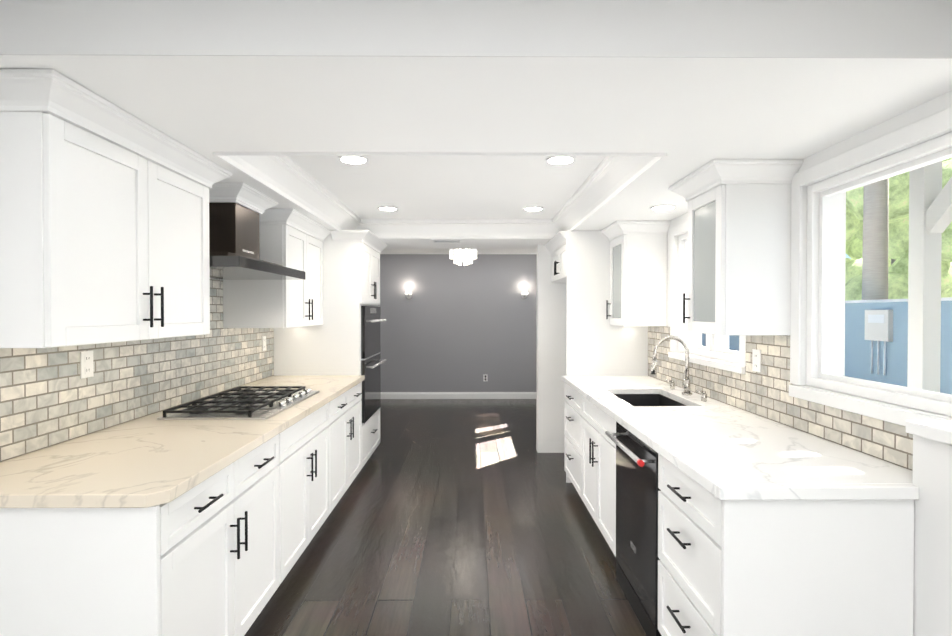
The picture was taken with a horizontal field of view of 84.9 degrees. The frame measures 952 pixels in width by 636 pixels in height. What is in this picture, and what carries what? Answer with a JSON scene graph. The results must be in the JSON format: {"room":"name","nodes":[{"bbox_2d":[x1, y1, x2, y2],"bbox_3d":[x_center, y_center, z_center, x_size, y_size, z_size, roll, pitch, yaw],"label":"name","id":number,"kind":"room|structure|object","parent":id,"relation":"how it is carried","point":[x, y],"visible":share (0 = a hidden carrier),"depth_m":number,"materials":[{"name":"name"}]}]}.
{"room":"kitchen","nodes":[
{"label":"kitchen","id":0,"kind":"room"},
{"bbox_2d":[244,399,646,635],"bbox_3d":[-0.497,1.464,3.630,4.350,0.100,10.600,0,1,0],"label":"floor","id":1,"kind":"structure","parent":0,"point":[459,517],"depth_m":3.23,"materials":[{"name":"brown wood"}]},
{"bbox_2d":[0,428,287,635],"bbox_3d":[-1.338,0.995,2.092,0.757,0.872,1.062,0,1,0],"label":"base cabinet","id":2,"kind":"object","parent":1,"relation":"on","point":[219,553],"depth_m":1.57,"materials":[{"name":"paint"}]},
{"bbox_2d":[0,375,364,507],"bbox_3d":[-1.334,0.527,2.999,0.784,0.040,2.921,0,1,0],"label":"countertop","id":3,"kind":"structure","parent":2,"relation":"on","point":[150,460],"depth_m":1.94,"materials":[{"name":"stone"}]},
{"bbox_2d":[157,386,318,419],"bbox_3d":[-1.325,0.483,3.053,0.545,0.044,0.900,0,1,0],"label":"cooktop","id":4,"kind":"object","parent":3,"relation":"in","point":[249,403],"visible":1,"depth_m":2.89,"materials":[{"name":"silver metal"}]},
{"bbox_2d":[288,398,335,572],"bbox_3d":[-1.345,0.985,3.009,0.757,0.872,1.028,0,1,0],"label":"base cabinet","id":5,"kind":"object","parent":1,"relation":"on","point":[311,440],"depth_m":3.02,"materials":[{"name":"paint"}]},
{"bbox_2d":[274,230,386,467],"bbox_3d":[-1.320,0.326,4.873,0.838,2.148,0.973,0,1,0],"label":"tall cabinet","id":6,"kind":"object","parent":1,"relation":"on","point":[344,339],"visible":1,"depth_m":4.46,"materials":[{"name":"paint"}]},
{"bbox_2d":[336,382,361,504],"bbox_3d":[-1.353,0.975,3.929,0.757,0.872,1.069,0,1,0],"label":"base cabinet","id":7,"kind":"object","parent":1,"relation":"on","point":[349,404],"depth_m":3.95,"materials":[{"name":"paint"}]},
{"bbox_2d":[564,383,615,495],"bbox_3d":[1.113,0.973,4.054,0.717,0.872,0.758,0,1,0],"label":"base cabinet","id":8,"kind":"object","parent":1,"relation":"on","point":[578,409],"depth_m":3.99,"materials":[{"name":"paint"}]},
{"bbox_2d":[580,423,615,556],"bbox_3d":[1.119,1.088,3.291,0.717,0.660,0.895,0,1,0],"label":"base cabinet","id":9,"kind":"object","parent":1,"relation":"on","point":[597,450],"depth_m":3.22,"materials":[{"name":"paint"}]},
{"bbox_2d":[566,230,647,482],"bbox_3d":[1.121,0.331,4.440,0.698,2.148,0.020,0,1,0],"label":"panel","id":10,"kind":"object","parent":1,"relation":"on","point":[597,344],"visible":0.48,"depth_m":4.43,"materials":[{"name":"paint"}]},
{"bbox_2d":[605,422,661,635],"bbox_3d":[1.088,0.992,2.525,0.790,0.868,0.621,0,1,0],"label":"dishwasher","id":11,"kind":"object","parent":1,"relation":"on","point":[637,490],"visible":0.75,"depth_m":2.44,"materials":[{"name":"black metal"}]},
{"bbox_2d":[658,453,913,635],"bbox_3d":[1.129,0.997,1.919,0.717,0.872,0.580,0,1,0],"label":"base cabinet","id":12,"kind":"object","parent":1,"relation":"on","point":[785,567],"depth_m":1.63,"materials":[{"name":"paint"}]},
{"bbox_2d":[562,376,918,499],"bbox_3d":[1.111,0.619,3.019,0.741,0.224,2.823,0,1,0],"label":"countertop","id":13,"kind":"structure","parent":12,"relation":"on","point":[719,450],"depth_m":2.05,"materials":[{"name":"stone"}]},
{"bbox_2d":[650,335,691,394],"bbox_3d":[1.275,0.307,3.418,0.273,0.388,0.098,0,1,0],"label":"faucet","id":14,"kind":"object","parent":13,"relation":"on","point":[686,383],"visible":1,"depth_m":3.39,"materials":[{"name":"silver metal"}]},
{"bbox_2d":[666,379,706,401],"bbox_3d":[1.365,0.468,3.403,0.062,0.068,0.532,0,1,0],"label":"soap dispenser","id":15,"kind":"object","parent":13,"relation":"on","point":[703,394],"visible":1,"depth_m":3.15,"materials":[{"name":"silver metal"}]},
{"bbox_2d":[287,156,604,218],"bbox_3d":[-0.164,-1.085,3.555,1.981,0.400,2.580,0,1,0],"label":"ceiling","id":16,"kind":"structure","parent":0,"point":[460,187],"depth_m":3.45,"materials":[{"name":"paint"}]},
{"bbox_2d":[213,152,364,230],"bbox_3d":[-1.091,-0.804,3.551,0.125,0.161,2.578,0,1,0],"label":"crown molding","id":17,"kind":"structure","parent":16,"relation":"attached to","point":[295,185],"depth_m":3.25,"materials":[{"name":"paint"}]},
{"bbox_2d":[338,156,368,163],"bbox_3d":[-0.676,-0.873,2.873,0.166,0.008,0.166,0,1,0],"label":"recessed light","id":18,"kind":"object","parent":16,"relation":"in","point":[354,159],"visible":0.81,"depth_m":2.86,"materials":[{"name":"white"}]},
{"bbox_2d":[377,206,397,210],"bbox_3d":[-0.717,-0.888,4.233,0.166,0.008,0.166,0,1,0],"label":"recessed light","id":19,"kind":"object","parent":16,"relation":"in","point":[386,208],"visible":0.96,"depth_m":4.20,"materials":[{"name":"white"}]},
{"bbox_2d":[245,152,636,167],"bbox_3d":[-0.155,-0.790,2.332,1.680,0.161,0.125,0,1,0],"label":"crown molding","id":20,"kind":"structure","parent":16,"relation":"attached to","point":[262,159],"depth_m":2.27,"materials":[{"name":"paint"}]},
{"bbox_2d":[365,219,548,238],"bbox_3d":[-0.173,-0.817,4.784,1.680,0.161,0.125,0,1,0],"label":"crown molding","id":21,"kind":"structure","parent":16,"relation":"attached to","point":[382,228],"depth_m":4.78,"materials":[{"name":"paint"}]},
{"bbox_2d":[523,206,543,210],"bbox_3d":[0.468,-0.888,4.242,0.166,0.008,0.166,0,1,0],"label":"recessed light","id":22,"kind":"object","parent":16,"relation":"in","point":[534,208],"visible":0.98,"depth_m":4.21,"materials":[{"name":"white"}]},
{"bbox_2d":[546,156,575,164],"bbox_3d":[0.469,-0.873,2.882,0.166,0.008,0.166,0,1,0],"label":"recessed light","id":23,"kind":"object","parent":16,"relation":"in","point":[558,160],"visible":0.81,"depth_m":2.87,"materials":[{"name":"white"}]},
{"bbox_2d":[549,153,666,238],"bbox_3d":[0.763,-0.804,3.565,0.125,0.161,2.578,0,1,0],"label":"crown molding","id":24,"kind":"structure","parent":16,"relation":"attached to","point":[612,176],"depth_m":3.27,"materials":[{"name":"paint"}]},
{"bbox_2d":[378,254,536,391],"bbox_3d":[-0.612,0.007,8.869,4.500,2.700,0.290,0,1,0],"label":"wall","id":25,"kind":"structure","parent":0,"point":[449,325],"depth_m":8.73,"materials":[{"name":"grey paint"}]},
{"bbox_2d":[405,288,411,298],"bbox_3d":[-1.121,-0.406,8.641,0.116,0.170,0.147,0,1,0],"label":"sconce","id":26,"kind":"object","parent":25,"relation":"attached to","point":[408,295],"visible":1,"depth_m":8.70,"materials":[{"name":"white glass"}]},
{"bbox_2d":[381,392,535,398],"bbox_3d":[-0.640,1.300,8.729,4.139,0.115,0.016,0,1,0],"label":"baseboard","id":27,"kind":"structure","parent":25,"relation":"attached to","point":[458,395],"depth_m":8.72,"materials":[{"name":"paint"}]},
{"bbox_2d":[381,248,536,253],"bbox_3d":[-0.640,-1.123,8.660,4.139,0.114,0.100,0,1,0],"label":"crown molding","id":28,"kind":"structure","parent":25,"relation":"attached to","point":[446,251],"depth_m":8.68,"materials":[{"name":"paint"}]},
{"bbox_2d":[483,374,487,380],"bbox_3d":[0.159,1.006,8.736,0.070,0.115,0.007,0,1,0],"label":"electrical outlet","id":29,"kind":"object","parent":25,"relation":"attached to","point":[485,377],"visible":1,"depth_m":8.73,"materials":[{"name":"white plastic"}]},
{"bbox_2d":[521,288,527,298],"bbox_3d":[0.809,-0.406,8.656,0.116,0.170,0.147,0,1,0],"label":"sconce","id":30,"kind":"object","parent":25,"relation":"attached to","point":[524,295],"visible":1,"depth_m":8.69,"materials":[{"name":"white glass"}]},
{"bbox_2d":[0,55,951,248],"bbox_3d":[-0.496,-1.010,3.548,4.350,0.550,4.270,0,1,0],"label":"ceiling","id":31,"kind":"structure","parent":0,"point":[688,116],"depth_m":1.75,"materials":[{"name":"paint"}]},
{"bbox_2d":[431,239,461,242],"bbox_3d":[-0.283,-0.747,5.048,0.290,0.008,0.220,0,1,0],"label":"ceiling vent","id":32,"kind":"object","parent":31,"relation":"in","point":[446,240],"visible":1,"depth_m":4.99,"materials":[{"name":"white metal"}]},
{"bbox_2d":[650,205,675,210],"bbox_3d":[1.239,-0.730,3.449,0.166,0.008,0.166,0,1,0],"label":"recessed light","id":33,"kind":"object","parent":31,"relation":"in","point":[662,207],"visible":0.96,"depth_m":3.43,"materials":[{"name":"white"}]},
{"bbox_2d":[0,0,951,58],"bbox_3d":[-0.480,-0.887,1.412,4.350,0.350,0.004,0,1,0],"label":"ceiling beam","id":34,"kind":"structure","parent":0,"point":[701,28],"depth_m":1.42,"materials":[{"name":"white paint"}]},
{"bbox_2d":[536,245,566,441],"bbox_3d":[1.052,0.319,5.439,0.825,2.150,0.120,0,1,0],"label":"wall","id":35,"kind":"structure","parent":0,"point":[551,357],"depth_m":5.38,"materials":[{"name":"paint"}]},
{"bbox_2d":[536,439,563,452],"bbox_3d":[1.046,1.336,5.449,0.816,0.115,0.120,0,1,0],"label":"baseboard","id":36,"kind":"structure","parent":35,"relation":"attached to","point":[549,447],"depth_m":5.39,"materials":[{"name":"paint"}]},
{"bbox_2d":[665,91,951,635],"bbox_3d":[1.518,0.064,3.630,0.320,2.700,10.600,0,1,0],"label":"wall","id":37,"kind":"structure","parent":0,"point":[932,587],"depth_m":1.62,"materials":[{"name":"paint"}]},
{"bbox_2d":[544,231,566,282],"bbox_3d":[1.087,-0.554,4.905,0.758,0.388,0.925,0,1,0],"label":"upper cabinet","id":38,"kind":"object","parent":37,"relation":"attached to","point":[556,245],"visible":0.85,"depth_m":4.85,"materials":[{"name":"paint"}]},
{"bbox_2d":[601,220,670,325],"bbox_3d":[1.267,-0.339,4.179,0.410,0.803,0.481,0,1,0],"label":"upper cabinet","id":39,"kind":"object","parent":37,"relation":"attached to","point":[638,272],"visible":0.98,"depth_m":4.02,"materials":[{"name":"paint"}]},
{"bbox_2d":[668,352,744,373],"bbox_3d":[1.465,0.281,3.387,0.028,0.041,1.070,0,1,0],"label":"window sill","id":40,"kind":"structure","parent":37,"relation":"attached to","point":[739,369],"depth_m":3.21,"materials":[{"name":"paint"}]},
{"bbox_2d":[678,233,738,362],"bbox_3d":[1.570,-0.173,3.383,0.140,0.856,0.946,0,1,0],"label":"window","id":41,"kind":"structure","parent":37,"relation":"in","point":[716,347],"depth_m":3.79,"materials":[{"name":"paint"}]},
{"bbox_2d":[669,159,802,334],"bbox_3d":[1.279,-0.322,2.634,0.410,0.803,0.539,0,1,0],"label":"upper cabinet","id":42,"kind":"object","parent":37,"relation":"attached to","point":[739,247],"visible":1,"depth_m":2.44,"materials":[{"name":"paint"}]},
{"bbox_2d":[648,326,912,470],"bbox_3d":[1.478,0.291,3.036,0.008,0.428,2.788,0,1,0],"label":"backsplash","id":43,"kind":"structure","parent":37,"relation":"attached to","point":[764,392],"depth_m":2.54,"materials":[{"name":"tile"}]},
{"bbox_2d":[752,349,760,371],"bbox_3d":[1.472,0.224,2.731,0.008,0.116,0.072,0,1,0],"label":"electrical outlet","id":44,"kind":"object","parent":43,"relation":"attached to","point":[756,360],"visible":1,"depth_m":2.73,"materials":[{"name":"white plastic"}]},
{"bbox_2d":[670,107,951,415],"bbox_3d":[1.564,-0.176,2.043,0.172,0.975,3.760,0,1,0],"label":"window","id":45,"kind":"structure","parent":37,"relation":"in","point":[824,284],"depth_m":2.32,"materials":[{"name":"paint"}]},
{"bbox_2d":[789,385,951,444],"bbox_3d":[1.430,0.361,0.387,0.144,0.053,4.110,0,1,0],"label":"window sill","id":46,"kind":"structure","parent":37,"relation":"attached to","point":[929,427],"depth_m":1.86,"materials":[{"name":"paint"}]},
{"bbox_3d":[-0.525,-1.246,7.290,4.350,0.160,3.220,0,1,0],"label":"ceiling","id":47,"kind":"structure","parent":0,"visible":0},
{"bbox_2d":[449,249,476,265],"bbox_3d":[-0.180,-0.951,7.306,0.390,0.429,0.388,0,1,0],"label":"chandelier","id":48,"kind":"object","parent":47,"relation":"hanging from","point":[468,256],"visible":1,"depth_m":7.25,"materials":[{"name":"white glass"}]},
{"label":"outside","id":49,"kind":"structure","parent":0,"visible":0},
{"bbox_3d":[20.724,1.385,14.092,38.250,0.130,52.000,0,1,0],"label":"ground","id":50,"kind":"structure","parent":49,"visible":0},
{"bbox_2d":[702,297,951,394],"bbox_3d":[5.915,0.535,9.969,0.270,1.660,40.000,0,1,0],"label":"exterior wall","id":51,"kind":"structure","parent":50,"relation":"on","point":[876,340],"depth_m":7.50,"materials":[{"name":"blue paint"}]},
{"bbox_2d":[845,235,890,282],"bbox_3d":[11.617,-1.971,16.757,6.048,6.524,5.853,0,1,0],"label":"tree","id":52,"kind":"object","parent":50,"relation":"on","point":[854,251],"visible":0.02,"depth_m":14.79,"materials":[{"name":"green plant"}]},
{"bbox_2d":[862,178,888,299],"bbox_3d":[6.974,-3.440,8.928,6.016,9.637,6.096,0,1,0],"label":"tree","id":53,"kind":"object","parent":50,"relation":"on","point":[875,241],"depth_m":8.75,"materials":[{"name":"grey plant"}]},
{"bbox_2d":[845,158,951,300],"bbox_3d":[10.011,-1.489,12.181,4.596,5.658,5.417,0,1,0],"label":"tree","id":54,"kind":"object","parent":50,"relation":"on","point":[898,252],"visible":0.29,"depth_m":11.01,"materials":[{"name":"green plant"}]},
{"bbox_2d":[907,161,951,391],"bbox_3d":[3.384,0.114,0.895,3.330,2.700,4.700,0,1,0],"label":"post","id":55,"kind":"object","parent":50,"relation":"on","point":[930,209],"visible":0.12,"depth_m":2.61,"materials":[{"name":"white wood"}]},
{"bbox_3d":[-2.062,0.082,1.993,1.195,2.700,7.380,0,1,0],"label":"wall","id":56,"kind":"structure","parent":0,"visible":0},
{"bbox_2d":[0,69,231,347],"bbox_3d":[-1.465,-0.315,2.044,0.506,0.803,1.112,0,1,0],"label":"upper cabinet","id":57,"kind":"object","parent":56,"relation":"attached to","point":[104,220],"visible":1,"depth_m":1.74,"materials":[{"name":"paint"}]},
{"bbox_2d":[0,278,273,461],"bbox_3d":[-1.722,0.126,3.009,0.008,0.759,2.886,0,1,0],"label":"backsplash","id":58,"kind":"structure","parent":56,"relation":"attached to","point":[49,397],"depth_m":2.48,"materials":[{"name":"tile"}]},
{"bbox_2d":[80,351,93,378],"bbox_3d":[-1.708,0.204,2.287,0.008,0.116,0.072,0,1,0],"label":"electrical outlet","id":59,"kind":"object","parent":58,"relation":"attached to","point":[86,365],"visible":1,"depth_m":2.28,"materials":[{"name":"white plastic"}]},
{"bbox_2d":[262,336,265,350],"bbox_3d":[-1.723,0.207,4.237,0.008,0.116,0.072,0,1,0],"label":"electrical outlet","id":60,"kind":"object","parent":58,"relation":"attached to","point":[263,343],"visible":1,"depth_m":4.22,"materials":[{"name":"white plastic"}]},
{"bbox_2d":[209,183,304,279],"bbox_3d":[-1.438,-0.492,3.038,0.560,0.472,1.010,0,1,0],"label":"range hood","id":61,"kind":"object","parent":56,"relation":"attached to","point":[236,210],"visible":0.52,"depth_m":2.88,"materials":[{"name":"brown metal"}]},
{"bbox_2d":[223,208,330,327],"bbox_3d":[-1.480,-0.336,3.964,0.506,0.803,0.969,0,1,0],"label":"upper cabinet","id":62,"kind":"object","parent":56,"relation":"attached to","point":[292,238],"visible":0.83,"depth_m":3.56,"materials":[{"name":"paint"}]}
]}

